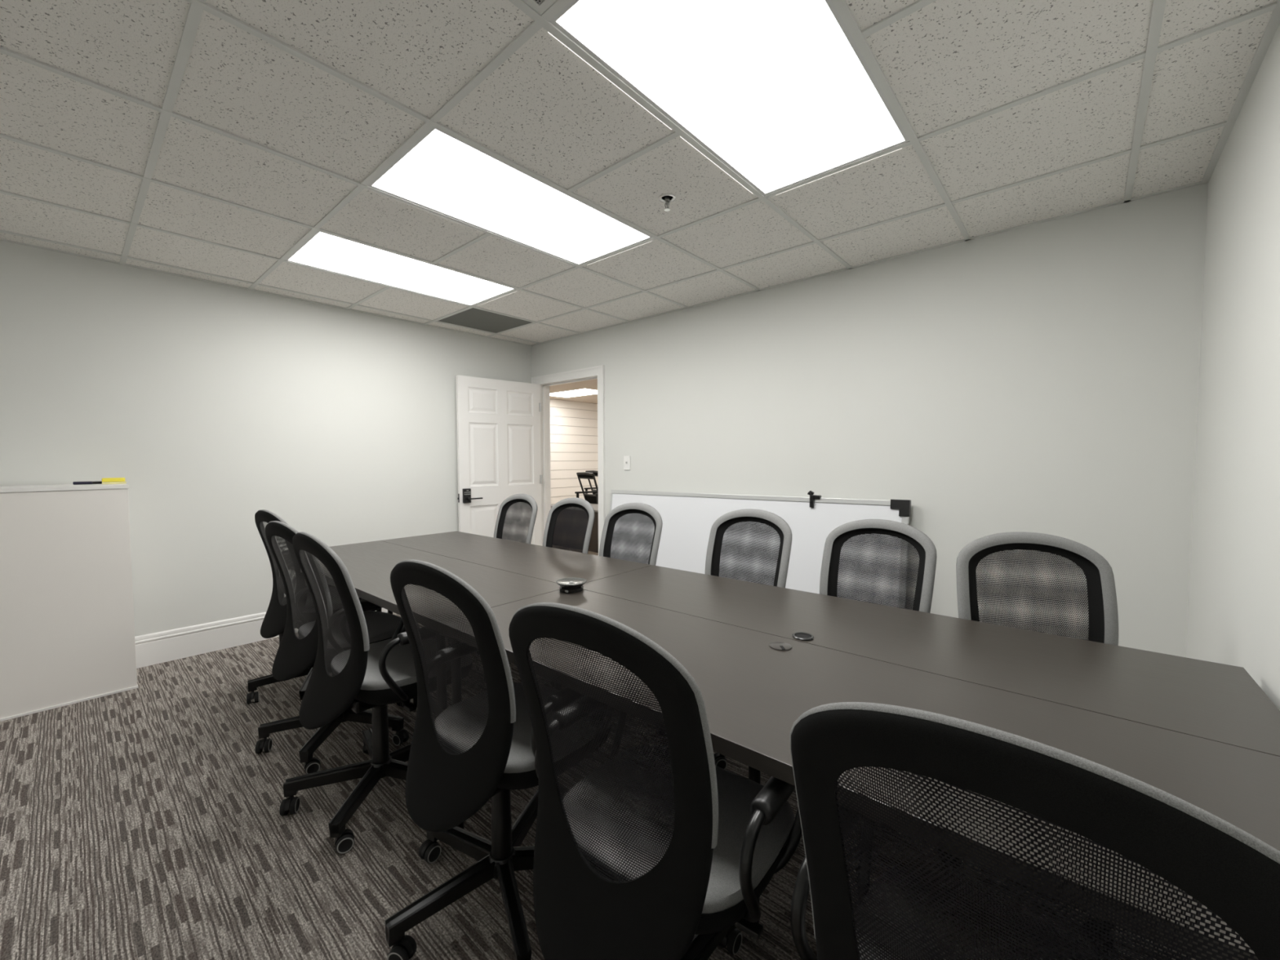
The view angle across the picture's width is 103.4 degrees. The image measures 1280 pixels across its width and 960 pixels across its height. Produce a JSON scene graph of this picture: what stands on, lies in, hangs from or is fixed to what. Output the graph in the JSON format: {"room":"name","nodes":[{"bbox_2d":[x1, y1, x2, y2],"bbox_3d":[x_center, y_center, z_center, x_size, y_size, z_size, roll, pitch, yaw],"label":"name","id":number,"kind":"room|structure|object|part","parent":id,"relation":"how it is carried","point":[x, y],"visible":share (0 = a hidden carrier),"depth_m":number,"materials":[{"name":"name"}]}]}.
{"room":"conference room","nodes":[
{"label":"conference room","id":0,"kind":"room"},
{"bbox_2d":[0,240,531,636],"bbox_3d":[-2.588,-0.220,3.698,0.120,2.685,4.300,2,3,41],"label":"wall","id":1,"kind":"structure","parent":0,"point":[216,406],"depth_m":3.36,"materials":[{"name":"white"}]},
{"bbox_2d":[134,608,387,668],"bbox_3d":[-2.534,1.026,3.708,0.016,0.195,4.299,2,3,41],"label":"baseboard","id":2,"kind":"structure","parent":1,"relation":"attached to","point":[158,647],"depth_m":3.30,"materials":[{"name":"white paint"}]},
{"bbox_2d":[550,399,598,504],"bbox_3d":[-1.465,-0.494,10.380,0.164,2.635,6.980,2,3,41],"label":"wall","id":3,"kind":"structure","parent":0,"point":[573,424],"depth_m":10.32,"materials":[{"name":"white"}]},
{"bbox_2d":[0,546,1195,959],"bbox_3d":[0.253,1.078,5.955,8.435,0.120,11.650,2,3,41],"label":"floor","id":4,"kind":"structure","parent":0,"point":[144,822],"depth_m":1.68,"materials":[{"name":"carpet"}]},
{"bbox_2d":[0,483,137,721],"bbox_3d":[-3.327,0.610,2.492,0.370,1.138,1.154,2,3,41],"label":"whiteboard","id":5,"kind":"object","parent":4,"relation":"on","point":[67,624],"visible":0.94,"depth_m":2.61,"materials":[{"name":"white laminate"}]},
{"bbox_2d":[72,481,102,484],"bbox_3d":[-3.085,0.016,2.824,0.110,0.017,0.017,-2,3,-42],"label":"marker pen","id":6,"kind":"object","parent":5,"relation":"on","point":[73,482],"visible":1,"depth_m":2.81,"materials":[{"name":"blue"}]},
{"bbox_2d":[102,477,126,484],"bbox_3d":[-3.003,0.005,2.888,0.096,0.034,0.050,-3,4,-45],"label":"eraser","id":7,"kind":"object","parent":5,"relation":"on","point":[106,480],"visible":0.99,"depth_m":2.87,"materials":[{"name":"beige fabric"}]},
{"bbox_2d":[246,509,381,703],"bbox_3d":[-1.837,0.652,2.850,0.613,1.014,0.644,2,3,36],"label":"office chair","id":8,"kind":"object","parent":4,"relation":"on","point":[273,624],"visible":0.3,"depth_m":2.67,"materials":[{"name":"black fabric"}]},
{"bbox_3d":[-1.924,0.443,2.673,0.320,0.455,0.088,2,3,36],"label":"panel","id":9,"kind":"part","parent":8,"relation":"part of","materials":[{"name":"black"}]},
{"bbox_3d":[-1.948,1.072,2.743,0.284,0.066,0.042,-2,3,-39],"label":"arm","id":10,"kind":"part","parent":8,"relation":"part of","materials":[{"name":"black metal"}]},
{"bbox_3d":[-1.924,0.488,2.676,0.441,0.663,0.143,2,3,36],"label":"backrest","id":11,"kind":"part","parent":8,"relation":"part of","materials":[{"name":"black fabric"}]},
{"bbox_3d":[-1.753,1.074,2.689,0.042,0.066,0.284,-1,3,-21],"label":"arm","id":12,"kind":"part","parent":8,"relation":"part of","materials":[{"name":"black metal"}]},
{"bbox_3d":[-1.759,0.691,2.908,0.466,0.064,0.451,2,3,36],"label":"seat","id":13,"kind":"part","parent":8,"relation":"part of","materials":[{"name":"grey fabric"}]},
{"bbox_2d":[254,520,417,773],"bbox_3d":[-1.371,0.672,2.340,0.637,1.018,0.637,2,3,37],"label":"office chair","id":14,"kind":"object","parent":4,"relation":"on","point":[295,654],"visible":0.6,"depth_m":2.19,"materials":[{"name":"black plastic"}]},
{"bbox_3d":[-1.537,1.092,2.271,0.284,0.066,0.042,-1,3,-24],"label":"arm","id":15,"kind":"part","parent":14,"relation":"part of","materials":[{"name":"black metal"}]},
{"bbox_3d":[-1.491,0.461,2.164,0.320,0.455,0.088,2,3,37],"label":"panel","id":16,"kind":"part","parent":14,"relation":"part of","materials":[{"name":"black"}]},
{"bbox_3d":[-1.490,0.506,2.166,0.441,0.663,0.143,2,3,37],"label":"backrest","id":17,"kind":"part","parent":14,"relation":"part of","materials":[{"name":"black fabric"}]},
{"bbox_3d":[-1.363,1.096,2.169,0.042,0.066,0.284,0,3,-6],"label":"arm","id":18,"kind":"part","parent":14,"relation":"part of","materials":[{"name":"black metal"}]},
{"bbox_3d":[-1.487,0.644,2.481,0.164,0.266,0.328,2,3,37],"label":"armrest","id":19,"kind":"part","parent":14,"relation":"part of","materials":[{"name":"black plastic"}]},
{"bbox_3d":[-1.325,0.709,2.398,0.466,0.064,0.451,2,3,37],"label":"seat","id":20,"kind":"part","parent":14,"relation":"part of","materials":[{"name":"grey fabric"}]},
{"bbox_3d":[-1.196,0.653,2.265,0.164,0.266,0.328,2,3,37],"label":"armrest","id":21,"kind":"part","parent":14,"relation":"part of","materials":[{"name":"black metal"}]},
{"bbox_3d":[-1.212,1.090,2.303,0.284,0.066,0.042,0,3,12],"label":"arm","id":22,"kind":"part","parent":14,"relation":"part of","materials":[{"name":"black metal"}]},
{"bbox_2d":[279,531,472,853],"bbox_3d":[-0.983,0.684,1.938,0.637,1.028,0.637,2,3,41],"label":"office chair","id":23,"kind":"object","parent":4,"relation":"on","point":[366,676],"visible":0.76,"depth_m":1.78,"materials":[{"name":"black plastic"}]},
{"bbox_3d":[-1.114,0.467,1.771,0.320,0.455,0.088,2,3,41],"label":"panel","id":24,"kind":"part","parent":23,"relation":"part of","materials":[{"name":"black"}]},
{"bbox_3d":[-1.154,1.109,1.881,0.284,0.066,0.042,-1,3,-20],"label":"arm","id":25,"kind":"part","parent":23,"relation":"part of","materials":[{"name":"black metal"}]},
{"bbox_3d":[-1.114,0.512,1.774,0.441,0.663,0.143,2,3,41],"label":"backrest","id":26,"kind":"part","parent":23,"relation":"part of","materials":[{"name":"black fabric"}]},
{"bbox_3d":[-0.987,1.113,1.767,0.042,0.066,0.284,0,3,-2],"label":"arm","id":27,"kind":"part","parent":23,"relation":"part of","materials":[{"name":"black metal"}]},
{"bbox_3d":[-1.087,0.651,2.087,0.164,0.266,0.328,2,3,41],"label":"armrest","id":28,"kind":"part","parent":23,"relation":"part of","materials":[{"name":"black metal"}]},
{"bbox_3d":[-1.097,1.100,2.075,0.042,0.066,0.284,-2,3,-38],"label":"arm","id":29,"kind":"part","parent":23,"relation":"part of","materials":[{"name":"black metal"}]},
{"bbox_3d":[-0.827,1.108,1.891,0.284,0.066,0.042,1,3,16],"label":"arm","id":30,"kind":"part","parent":23,"relation":"part of","materials":[{"name":"black metal"}]},
{"bbox_3d":[-0.895,1.099,2.081,0.042,0.066,0.284,2,3,34],"label":"arm","id":31,"kind":"part","parent":23,"relation":"part of","materials":[{"name":"black metal"}]},
{"bbox_3d":[-0.932,0.716,1.992,0.466,0.064,0.451,2,3,41],"label":"seat","id":32,"kind":"part","parent":23,"relation":"part of","materials":[{"name":"grey fabric"}]},
{"bbox_3d":[-0.865,0.805,1.841,0.165,0.020,0.024,2,3,41],"label":"height lever","id":33,"kind":"part","parent":23,"relation":"part of","materials":[{"name":"black plastic"}]},
{"bbox_3d":[-0.813,0.661,1.850,0.164,0.266,0.328,2,3,41],"label":"armrest","id":34,"kind":"part","parent":23,"relation":"part of","materials":[{"name":"black metal"}]},
{"bbox_2d":[278,540,562,710],"bbox_3d":[-1.203,0.805,2.540,1.878,0.735,0.598,2,3,40],"label":"conference table","id":35,"kind":"object","parent":4,"relation":"on","point":[370,566],"visible":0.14,"depth_m":2.30,"materials":[{"name":"grey laminate"}]},
{"bbox_3d":[-2.068,0.806,2.927,0.058,0.701,0.075,2,3,40],"label":"leg","id":36,"kind":"part","parent":35,"relation":"part of","materials":[{"name":"black metal"}]},
{"bbox_3d":[-1.155,0.819,2.599,0.080,0.701,0.080,2,3,40],"label":"leg","id":37,"kind":"part","parent":35,"relation":"part of","materials":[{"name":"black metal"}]},
{"bbox_3d":[-0.688,0.855,1.766,0.080,0.701,0.075,2,3,40],"label":"leg","id":38,"kind":"part","parent":35,"relation":"part of","materials":[{"name":"black metal"}]},
{"bbox_2d":[446,493,537,654],"bbox_3d":[-1.026,0.617,3.583,0.633,1.016,0.635,2,3,41],"label":"office chair","id":39,"kind":"object","parent":4,"relation":"on","point":[526,500],"visible":0.33,"depth_m":3.72,"materials":[{"name":"black plastic"}]},
{"bbox_3d":[-0.893,0.393,3.704,0.320,0.455,0.088,2,3,41],"label":"panel","id":40,"kind":"part","parent":39,"relation":"part of","materials":[{"name":"black"}]},
{"bbox_3d":[-0.893,0.438,3.705,0.441,0.663,0.143,2,3,41],"label":"backrest","id":41,"kind":"part","parent":39,"relation":"part of","materials":[{"name":"black fabric"}]},
{"bbox_2d":[384,560,613,959],"bbox_3d":[-0.407,0.706,1.470,0.623,1.024,0.632,2,3,37],"label":"office chair","id":42,"kind":"object","parent":4,"relation":"on","point":[481,747],"visible":0.8,"depth_m":1.30,"materials":[{"name":"black plastic"}]},
{"bbox_3d":[-0.511,0.674,1.626,0.164,0.266,0.328,2,3,37],"label":"armrest","id":43,"kind":"part","parent":42,"relation":"part of","materials":[{"name":"black plastic"}]},
{"bbox_3d":[-0.532,1.130,1.367,0.284,0.066,0.042,-2,3,-43],"label":"arm","id":44,"kind":"part","parent":42,"relation":"part of","materials":[{"name":"black metal"}]},
{"bbox_3d":[-0.518,0.491,1.308,0.320,0.455,0.088,2,3,37],"label":"panel","id":45,"kind":"part","parent":42,"relation":"part of","materials":[{"name":"black"}]},
{"bbox_3d":[-0.517,0.536,1.311,0.441,0.663,0.143,2,3,37],"label":"backrest","id":46,"kind":"part","parent":42,"relation":"part of","materials":[{"name":"black fabric"}]},
{"bbox_3d":[-0.555,1.121,1.568,0.284,0.066,0.042,1,3,29],"label":"arm","id":47,"kind":"part","parent":42,"relation":"part of","materials":[{"name":"black metal"}]},
{"bbox_3d":[-0.333,1.132,1.327,0.042,0.066,0.284,-1,3,-25],"label":"arm","id":48,"kind":"part","parent":42,"relation":"part of","materials":[{"name":"black metal"}]},
{"bbox_3d":[-0.234,1.124,1.503,0.284,0.066,0.042,0,3,-7],"label":"arm","id":49,"kind":"part","parent":42,"relation":"part of","materials":[{"name":"black metal"}]},
{"bbox_3d":[-0.349,0.739,1.541,0.466,0.064,0.451,2,3,37],"label":"seat","id":50,"kind":"part","parent":42,"relation":"part of","materials":[{"name":"grey fabric"}]},
{"bbox_3d":[-0.371,1.117,1.652,0.042,0.066,0.284,0,3,11],"label":"arm","id":51,"kind":"part","parent":42,"relation":"part of","materials":[{"name":"black metal"}]},
{"bbox_3d":[-0.222,0.683,1.407,0.164,0.266,0.328,2,3,37],"label":"armrest","id":52,"kind":"part","parent":42,"relation":"part of","materials":[{"name":"black metal"}]},
{"bbox_2d":[380,531,652,680],"bbox_3d":[-0.831,0.784,2.982,1.878,0.735,0.554,2,3,40],"label":"conference table","id":53,"kind":"object","parent":4,"relation":"on","point":[542,562],"visible":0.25,"depth_m":2.80,"materials":[{"name":"grey laminate"}]},
{"bbox_2d":[508,497,595,671],"bbox_3d":[-0.608,0.634,3.178,0.633,1.018,0.614,2,3,42],"label":"office chair","id":54,"kind":"object","parent":4,"relation":"on","point":[582,504],"visible":0.3,"depth_m":3.33,"materials":[{"name":"black plastic"}]},
{"bbox_3d":[-0.452,0.408,3.320,0.320,0.455,0.088,2,3,42],"label":"panel","id":55,"kind":"part","parent":54,"relation":"part of","materials":[{"name":"black"}]},
{"bbox_3d":[-0.453,0.453,3.322,0.441,0.663,0.143,2,3,42],"label":"backrest","id":56,"kind":"part","parent":54,"relation":"part of","materials":[{"name":"black fabric"}]},
{"bbox_2d":[551,503,598,552],"bbox_3d":[-0.653,0.673,7.282,1.620,0.575,0.630,2,3,41],"label":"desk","id":57,"kind":"object","parent":4,"relation":"on","point":[593,544],"visible":0.06,"depth_m":6.99,"materials":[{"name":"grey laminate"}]},
{"bbox_2d":[574,471,598,504],"bbox_3d":[-0.626,0.385,8.372,0.704,1.047,0.650,-2,3,-39],"label":"chair","id":58,"kind":"object","parent":4,"relation":"on","point":[591,499],"visible":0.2,"depth_m":8.25,"materials":[{"name":"black plastic"}]},
{"bbox_3d":[-0.847,0.320,8.528,0.510,0.260,0.125,-2,3,-39],"label":"armrest","id":59,"kind":"part","parent":58,"relation":"part of","materials":[{"name":"black plastic"}]},
{"bbox_3d":[-0.817,0.149,8.209,0.170,0.500,0.446,-2,3,-39],"label":"panel","id":60,"kind":"part","parent":58,"relation":"part of","materials":[{"name":"black fabric"}]},
{"bbox_3d":[-0.519,0.338,8.118,0.510,0.260,0.125,-2,3,-39],"label":"armrest","id":61,"kind":"part","parent":58,"relation":"part of","materials":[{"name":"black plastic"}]},
{"bbox_2d":[583,470,598,494],"bbox_3d":[-0.597,0.336,9.478,0.704,1.047,0.650,-2,3,-39],"label":"chair","id":62,"kind":"object","parent":4,"relation":"on","point":[594,472],"visible":0.07,"depth_m":9.46,"materials":[{"name":"black plastic"}]},
{"bbox_3d":[-0.818,0.271,9.634,0.510,0.260,0.125,-2,3,-39],"label":"armrest","id":63,"kind":"part","parent":62,"relation":"part of","materials":[{"name":"black plastic"}]},
{"bbox_2d":[550,502,662,687],"bbox_3d":[-0.145,0.650,2.811,0.622,1.016,0.642,2,3,42],"label":"office chair","id":64,"kind":"object","parent":4,"relation":"on","point":[646,511],"visible":0.33,"depth_m":2.96,"materials":[{"name":"black plastic"}]},
{"bbox_3d":[-0.041,0.426,2.953,0.320,0.455,0.088,2,3,42],"label":"panel","id":65,"kind":"part","parent":64,"relation":"part of","materials":[{"name":"black"}]},
{"bbox_3d":[-0.042,0.471,2.955,0.441,0.663,0.143,2,3,42],"label":"backrest","id":66,"kind":"part","parent":64,"relation":"part of","materials":[{"name":"black fabric"}]},
{"bbox_2d":[508,602,802,959],"bbox_3d":[0.059,0.721,1.081,0.632,1.027,0.615,2,3,37],"label":"office chair","id":67,"kind":"object","parent":4,"relation":"on","point":[656,848],"visible":0.98,"depth_m":0.90,"materials":[{"name":"black plastic"}]},
{"bbox_3d":[-0.078,0.688,1.226,0.164,0.266,0.328,2,3,37],"label":"armrest","id":68,"kind":"part","parent":67,"relation":"part of","materials":[{"name":"black plastic"}]},
{"bbox_3d":[-0.085,0.505,0.909,0.320,0.455,0.088,2,3,37],"label":"panel","id":69,"kind":"part","parent":67,"relation":"part of","materials":[{"name":"black"}]},
{"bbox_3d":[-0.085,0.550,0.911,0.441,0.663,0.143,2,3,37],"label":"backrest","id":70,"kind":"part","parent":67,"relation":"part of","materials":[{"name":"black fabric"}]},
{"bbox_3d":[0.084,0.753,1.141,0.466,0.064,0.451,2,3,37],"label":"seat","id":71,"kind":"part","parent":67,"relation":"part of","materials":[{"name":"grey fabric"}]},
{"bbox_3d":[0.141,1.136,1.213,0.042,0.066,0.284,2,3,41],"label":"arm","id":72,"kind":"part","parent":67,"relation":"part of","materials":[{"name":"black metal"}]},
{"bbox_3d":[0.160,0.841,0.994,0.165,0.020,0.024,2,3,37],"label":"height lever","id":73,"kind":"part","parent":67,"relation":"part of","materials":[{"name":"black plastic"}]},
{"bbox_3d":[0.211,0.697,1.007,0.164,0.266,0.328,2,3,37],"label":"armrest","id":74,"kind":"part","parent":67,"relation":"part of","materials":[{"name":"black metal"}]},
{"bbox_2d":[656,508,791,768],"bbox_3d":[0.409,0.664,2.356,0.629,1.025,0.634,2,3,43],"label":"office chair","id":75,"kind":"object","parent":4,"relation":"on","point":[720,529],"visible":0.29,"depth_m":2.48,"materials":[{"name":"black plastic"}]},
{"bbox_3d":[0.536,0.481,2.482,0.441,0.663,0.143,2,3,43],"label":"backrest","id":76,"kind":"part","parent":75,"relation":"part of","materials":[{"name":"black fabric"}]},
{"bbox_3d":[0.537,0.435,2.481,0.320,0.455,0.088,2,3,43],"label":"panel","id":77,"kind":"part","parent":75,"relation":"part of","materials":[{"name":"black"}]},
{"bbox_2d":[608,489,911,608],"bbox_3d":[0.609,0.598,3.636,2.388,1.033,0.149,2,3,41],"label":"whiteboard","id":78,"kind":"object","parent":4,"relation":"on","point":[688,519],"visible":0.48,"depth_m":3.42,"materials":[{"name":"white"}]},
{"bbox_2d":[807,490,821,507],"bbox_3d":[1.115,0.122,3.234,0.079,0.107,0.041,2,3,41],"label":"clip","id":79,"kind":"object","parent":78,"relation":"attached to","point":[812,496],"visible":1,"depth_m":3.23,"materials":[{"name":"black plastic"}]},
{"bbox_2d":[437,589,1279,959],"bbox_3d":[0.267,0.857,1.305,1.960,0.735,0.598,2,3,40],"label":"conference table","id":80,"kind":"object","parent":4,"relation":"on","point":[753,693],"visible":0.41,"depth_m":1.05,"materials":[{"name":"grey laminate"}]},
{"bbox_3d":[-0.613,0.858,1.704,0.080,0.701,0.075,2,3,40],"label":"leg","id":81,"kind":"part","parent":80,"relation":"part of","materials":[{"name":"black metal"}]},
{"bbox_2d":[555,577,586,592],"bbox_3d":[-0.283,0.436,2.087,0.125,0.038,0.125,2,3,41],"label":"speakerphone","id":82,"kind":"object","parent":80,"relation":"on","point":[566,584],"visible":1,"depth_m":2.06,"materials":[{"name":"black plastic"}]},
{"bbox_3d":[-0.283,0.421,2.086,0.125,0.007,0.125,2,3,41],"label":"dish","id":83,"kind":"part","parent":82,"relation":"part of","materials":[{"name":"silver metal"}]},
{"bbox_3d":[0.305,0.872,1.351,0.080,0.701,0.080,2,3,40],"label":"leg","id":84,"kind":"part","parent":80,"relation":"part of","materials":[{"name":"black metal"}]},
{"bbox_2d":[768,641,791,650],"bbox_3d":[0.406,0.479,1.462,0.064,0.004,0.064,0,3,-2],"label":"cable grommet","id":85,"kind":"object","parent":80,"relation":"on","point":[780,646],"visible":1,"depth_m":1.45,"materials":[{"name":"grey plastic"}]},
{"bbox_2d":[819,519,937,613],"bbox_3d":[0.848,0.684,1.988,0.635,1.018,0.637,-3,4,-44],"label":"office chair","id":86,"kind":"object","parent":4,"relation":"on","point":[926,549],"visible":0.35,"depth_m":2.12,"materials":[{"name":"black plastic"}]},
{"bbox_3d":[0.994,0.459,2.124,0.088,0.455,0.320,-3,4,-44],"label":"panel","id":87,"kind":"part","parent":86,"relation":"part of","materials":[{"name":"black"}]},
{"bbox_2d":[582,564,1279,756],"bbox_3d":[0.639,0.836,1.747,1.960,0.735,0.554,2,3,40],"label":"conference table","id":88,"kind":"object","parent":4,"relation":"on","point":[1222,703],"visible":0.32,"depth_m":1.40,"materials":[{"name":"grey laminate"}]},
{"bbox_2d":[792,631,813,640],"bbox_3d":[0.496,0.475,1.538,0.063,0.005,0.063,1,3,21],"label":"cable grommet","id":89,"kind":"object","parent":88,"relation":"on","point":[802,636],"visible":1,"depth_m":1.54,"materials":[{"name":"grey"}]},
{"bbox_2d":[937,532,1118,953],"bbox_3d":[1.282,0.703,1.570,0.637,1.015,0.620,1,3,21],"label":"office chair","id":90,"kind":"object","parent":4,"relation":"on","point":[1102,604],"visible":0.34,"depth_m":1.75,"materials":[{"name":"black plastic"}]},
{"bbox_3d":[1.352,0.476,1.758,0.320,0.455,0.088,1,3,21],"label":"panel","id":91,"kind":"part","parent":90,"relation":"part of","materials":[{"name":"black"}]},
{"bbox_3d":[1.352,0.521,1.759,0.441,0.663,0.143,1,3,21],"label":"backrest","id":92,"kind":"part","parent":90,"relation":"part of","materials":[{"name":"black fabric"}]},
{"bbox_3d":[1.248,1.123,1.447,0.042,0.066,0.284,0,3,13],"label":"arm","id":93,"kind":"part","parent":90,"relation":"part of","materials":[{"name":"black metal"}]},
{"bbox_2d":[789,702,1279,959],"bbox_3d":[0.459,0.734,0.653,0.623,1.037,0.642,2,3,43],"label":"office chair","id":94,"kind":"object","parent":4,"relation":"on","point":[907,913],"visible":0.98,"depth_m":0.47,"materials":[{"name":"black plastic"}]},
{"bbox_3d":[0.389,0.695,0.809,0.164,0.266,0.328,2,3,43],"label":"armrest","id":95,"kind":"part","parent":94,"relation":"part of","materials":[{"name":"black metal"}]},
{"bbox_3d":[0.541,0.761,0.709,0.466,0.064,0.451,2,3,43],"label":"seat","id":96,"kind":"part","parent":94,"relation":"part of","materials":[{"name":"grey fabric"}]},
{"bbox_3d":[0.352,0.512,0.494,0.320,0.455,0.088,2,3,43],"label":"panel","id":97,"kind":"part","parent":94,"relation":"part of","materials":[{"name":"black"}]},
{"bbox_2d":[0,0,1279,404],"bbox_3d":[0.253,-1.544,5.868,8.405,0.262,11.400,2,3,41],"label":"ceiling","id":98,"kind":"structure","parent":0,"point":[206,140],"depth_m":1.83,"materials":[{"name":"tile"}]},
{"bbox_2d":[284,231,517,306],"bbox_3d":[-1.459,-1.331,3.221,0.612,0.075,1.222,2,3,41],"label":"ceiling light","id":99,"kind":"object","parent":98,"relation":"attached to","point":[322,251],"visible":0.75,"depth_m":3.13,"materials":[{"name":"white"}]},
{"bbox_2d":[436,307,533,333],"bbox_3d":[-1.311,-1.348,4.290,0.585,0.011,0.585,2,3,41],"label":"ceiling vent","id":100,"kind":"object","parent":98,"relation":"in","point":[473,318],"visible":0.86,"depth_m":4.28,"materials":[{"name":"grey"}]},
{"bbox_2d":[367,126,652,265],"bbox_3d":[-0.544,-1.298,2.415,0.612,0.075,1.222,2,3,41],"label":"ceiling light","id":101,"kind":"object","parent":98,"relation":"attached to","point":[440,172],"visible":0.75,"depth_m":2.28,"materials":[{"name":"white"}]},
{"bbox_2d":[522,0,556,15],"bbox_3d":[-0.232,-1.201,0.906,0.585,0.014,0.585,2,3,41],"label":"ceiling vent","id":102,"kind":"object","parent":98,"relation":"in","point":[540,6],"visible":1,"depth_m":1.29,"materials":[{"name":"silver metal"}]},
{"bbox_2d":[534,0,543,4],"bbox_3d":[-0.232,-1.200,0.906,0.544,0.008,0.544,2,3,41],"label":"grille","id":103,"kind":"object","parent":102,"relation":"attached to","point":[536,2],"depth_m":1.28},
{"bbox_2d":[549,388,597,397],"bbox_3d":[-1.164,-1.576,9.090,1.220,0.040,0.640,2,3,41],"label":"recessed light","id":104,"kind":"object","parent":98,"relation":"in","point":[583,392],"visible":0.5,"depth_m":9.07,"materials":[{"name":"white"}]},
{"bbox_2d":[658,193,675,211],"bbox_3d":[0.121,-1.238,2.255,0.076,0.066,0.076,2,3,41],"label":"sprinkler","id":105,"kind":"object","parent":98,"relation":"attached to","point":[667,200],"visible":1,"depth_m":2.25,"materials":[{"name":"silver metal"}]},
{"bbox_2d":[547,0,909,195],"bbox_3d":[0.371,-1.264,1.610,0.612,0.075,1.222,2,3,41],"label":"ceiling light","id":106,"kind":"object","parent":98,"relation":"attached to","point":[782,93],"visible":0.87,"depth_m":1.54,"materials":[{"name":"white"}]},
{"bbox_2d":[531,182,1208,657],"bbox_3d":[0.676,-0.229,3.768,4.925,2.685,0.120,2,3,41],"label":"wall","id":107,"kind":"structure","parent":0,"point":[1043,378],"depth_m":2.70,"materials":[{"name":"white"}]},
{"bbox_2d":[455,374,542,546],"bbox_3d":[-1.313,0.051,4.861,0.880,2.012,0.094,-3,4,-44],"label":"door","id":108,"kind":"structure","parent":107,"relation":"in","point":[498,421],"depth_m":4.81,"materials":[{"name":"white paint"}]},
{"bbox_3d":[-1.514,0.170,4.635,0.138,0.026,0.037,-3,4,-44],"label":"handle","id":109,"kind":"part","parent":108,"relation":"part of","materials":[{"name":"black plastic"}]},
{"bbox_2d":[530,364,605,555],"bbox_3d":[-0.718,0.012,4.914,1.055,2.107,0.022,2,3,41],"label":"trim","id":110,"kind":"structure","parent":107,"relation":"attached to","point":[599,371],"depth_m":4.59,"materials":[{"name":"white paint"}]},
{"bbox_2d":[540,375,597,546],"bbox_3d":[-0.656,0.040,4.963,0.902,2.045,0.132,2,3,41],"label":"trim","id":111,"kind":"structure","parent":107,"relation":"attached to","point":[544,388],"depth_m":5.22,"materials":[{"name":"white paint"}]},
{"bbox_2d":[623,456,630,470],"bbox_3d":[-0.115,-0.147,4.379,0.074,0.120,0.016,2,3,41],"label":"light switch","id":112,"kind":"object","parent":107,"relation":"attached to","point":[626,459],"visible":1,"depth_m":4.38,"materials":[{"name":"white paint"}]},
{"bbox_2d":[1186,22,1279,710],"bbox_3d":[1.018,-0.086,0.525,0.120,2.685,4.300,2,3,41],"label":"wall","id":113,"kind":"structure","parent":0,"point":[1233,614],"depth_m":1.56,"materials":[{"name":"white"}]}
]}

